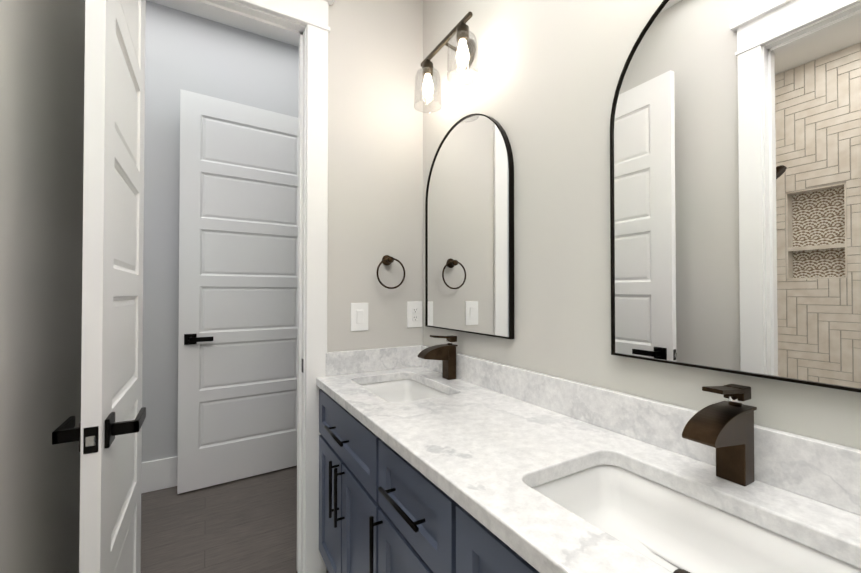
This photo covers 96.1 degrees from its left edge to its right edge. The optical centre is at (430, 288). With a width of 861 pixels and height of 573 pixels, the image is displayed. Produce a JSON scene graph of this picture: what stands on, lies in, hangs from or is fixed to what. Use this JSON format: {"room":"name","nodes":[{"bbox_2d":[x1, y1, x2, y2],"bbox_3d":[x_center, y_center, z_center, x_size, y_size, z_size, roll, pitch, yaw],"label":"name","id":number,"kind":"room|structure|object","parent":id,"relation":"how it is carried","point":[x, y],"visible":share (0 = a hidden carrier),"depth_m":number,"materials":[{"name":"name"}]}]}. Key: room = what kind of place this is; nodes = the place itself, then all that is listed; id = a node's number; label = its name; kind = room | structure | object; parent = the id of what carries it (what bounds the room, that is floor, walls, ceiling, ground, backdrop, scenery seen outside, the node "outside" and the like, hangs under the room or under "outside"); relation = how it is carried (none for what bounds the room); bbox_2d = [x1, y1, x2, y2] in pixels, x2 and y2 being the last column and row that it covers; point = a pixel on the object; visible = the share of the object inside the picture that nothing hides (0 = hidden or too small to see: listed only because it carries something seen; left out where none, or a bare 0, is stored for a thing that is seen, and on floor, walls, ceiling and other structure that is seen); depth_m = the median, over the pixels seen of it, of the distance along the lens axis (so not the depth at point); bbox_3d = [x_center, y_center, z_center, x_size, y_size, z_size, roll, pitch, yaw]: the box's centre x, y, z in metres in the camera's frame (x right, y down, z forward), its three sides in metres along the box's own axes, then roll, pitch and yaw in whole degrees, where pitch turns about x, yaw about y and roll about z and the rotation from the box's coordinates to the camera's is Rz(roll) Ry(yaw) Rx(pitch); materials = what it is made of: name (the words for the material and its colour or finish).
{"room":"bathroom","nodes":[
{"label":"bathroom","id":0,"kind":"room"},
{"bbox_2d":[0,0,84,572],"bbox_3d":[-0.999,-0.293,0.891,0.120,3.100,0.950,0,-1,-30],"label":"wall","id":1,"kind":"structure","parent":0,"point":[42,58],"depth_m":0.97,"materials":[{"name":"beige paint"}]},
{"bbox_2d":[141,465,297,572],"bbox_3d":[-1.227,1.296,2.103,6.000,0.050,1.350,0,-1,-30],"label":"floor","id":2,"kind":"structure","parent":0,"point":[246,525],"depth_m":2.05,"materials":[{"name":"tile"}]},
{"bbox_2d":[142,0,298,461],"bbox_3d":[-1.535,-0.272,2.655,6.000,3.100,0.120,0,-1,-30],"label":"wall","id":3,"kind":"structure","parent":0,"point":[193,53],"depth_m":2.50,"materials":[{"name":"paint"}]},
{"bbox_2d":[141,456,177,493],"bbox_3d":[-1.501,1.182,2.578,6.000,0.190,0.015,0,-1,-30],"label":"baseboard","id":4,"kind":"structure","parent":3,"relation":"attached to","point":[158,474],"depth_m":2.44,"materials":[{"name":"white paint"}]},
{"bbox_2d":[177,89,297,493],"bbox_3d":[-1.201,0.016,2.613,0.840,2.500,0.152,0,-1,-30],"label":"hall door","id":5,"kind":"structure","parent":3,"relation":"in","point":[238,314],"depth_m":2.56,"materials":[{"name":"white paint"}]},
{"bbox_2d":[147,0,298,46],"bbox_3d":[-1.219,-1.858,2.128,6.000,0.060,1.380,0,-1,-30],"label":"ceiling","id":6,"kind":"structure","parent":0,"point":[221,21],"depth_m":2.64,"materials":[{"name":"paint"}]},
{"bbox_2d":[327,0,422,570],"bbox_3d":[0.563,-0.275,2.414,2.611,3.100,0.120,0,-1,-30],"label":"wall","id":7,"kind":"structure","parent":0,"point":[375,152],"depth_m":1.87,"materials":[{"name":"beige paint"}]},
{"bbox_2d":[351,303,367,330],"bbox_3d":[-0.331,0.134,1.813,0.086,0.131,0.013,0,-1,-30],"label":"switch plate","id":8,"kind":"object","parent":7,"relation":"attached to","point":[359,316],"visible":1,"depth_m":1.81,"materials":[{"name":"white plastic"}]},
{"bbox_2d":[376,255,404,288],"bbox_3d":[-0.197,-0.079,1.869,0.151,0.166,0.054,0,-1,-30],"label":"towel ring","id":9,"kind":"object","parent":7,"relation":"attached to","point":[387,260],"visible":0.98,"depth_m":1.86,"materials":[{"name":"brown metal"}]},
{"bbox_2d":[407,301,421,327],"bbox_3d":[-0.079,0.133,1.961,0.086,0.131,0.010,0,-1,-30],"label":"electrical outlet plate","id":10,"kind":"object","parent":7,"relation":"attached to","point":[414,313],"visible":1,"depth_m":1.96,"materials":[{"name":"white plastic"}]},
{"bbox_2d":[423,0,860,449],"bbox_3d":[0.866,-0.297,0.555,0.120,3.100,3.640,0,-1,-30],"label":"wall","id":11,"kind":"structure","parent":0,"point":[541,89],"depth_m":1.21,"materials":[{"name":"beige paint"}]},
{"bbox_2d":[414,11,478,112],"bbox_3d":[0.080,-0.934,1.616,0.181,0.254,0.396,0,-1,-30],"label":"sconce","id":12,"kind":"object","parent":11,"relation":"attached to","point":[466,49],"visible":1,"depth_m":1.54,"materials":[{"name":"clear glass"}]},
{"bbox_2d":[425,113,513,338],"bbox_3d":[0.139,-0.271,1.665,0.021,0.915,0.620,0,-1,-30],"label":"mirror","id":13,"kind":"object","parent":11,"relation":"attached to","point":[469,244],"visible":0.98,"depth_m":1.60,"materials":[{"name":"clear glass"}]},
{"bbox_2d":[610,0,860,392],"bbox_3d":[0.650,-0.282,0.783,0.021,0.915,0.620,0,-1,-30],"label":"mirror","id":14,"kind":"object","parent":11,"relation":"attached to","point":[735,186],"visible":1,"depth_m":0.79,"materials":[{"name":"clear glass"}]},
{"bbox_3d":[-0.187,1.270,-0.125,2.605,0.050,3.550,0,-1,-30],"label":"floor","id":15,"kind":"structure","parent":0,"visible":0},
{"bbox_2d":[316,345,860,572],"bbox_3d":[0.160,0.769,1.069,0.569,0.979,1.778,0,-1,-30],"label":"bathroom vanity","id":16,"kind":"object","parent":15,"relation":"on","point":[477,465],"visible":0.98,"depth_m":0.87,"materials":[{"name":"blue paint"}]},
{"bbox_2d":[418,335,457,379],"bbox_3d":[0.033,0.295,1.649,0.172,0.191,0.055,0,-1,-30],"label":"faucet","id":17,"kind":"object","parent":16,"relation":"on","point":[445,354],"visible":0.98,"depth_m":1.65,"materials":[{"name":"brown metal"}]},
{"bbox_2d":[682,384,756,485],"bbox_3d":[0.558,0.284,0.743,0.172,0.191,0.055,0,-1,-30],"label":"faucet","id":18,"kind":"object","parent":16,"relation":"on","point":[725,429],"visible":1,"depth_m":0.74,"materials":[{"name":"brown metal"}]},
{"bbox_3d":[-0.845,-1.505,1.613,0.644,0.660,0.120,0,-1,-30],"label":"wall","id":19,"kind":"structure","parent":0,"visible":0},
{"bbox_2d":[52,0,145,572],"bbox_3d":[-0.902,0.048,1.124,0.155,2.400,0.649,0,-1,-30],"label":"bathroom door","id":20,"kind":"structure","parent":19,"relation":"in","point":[107,433],"depth_m":0.94,"materials":[{"name":"white paint"}]},
{"bbox_2d":[160,0,333,572],"bbox_3d":[-0.845,-0.027,1.595,0.844,2.585,0.202,0,-1,-30],"label":"door frame","id":21,"kind":"structure","parent":19,"relation":"attached to","point":[303,24],"depth_m":1.70,"materials":[{"name":"white paint"}]}
]}

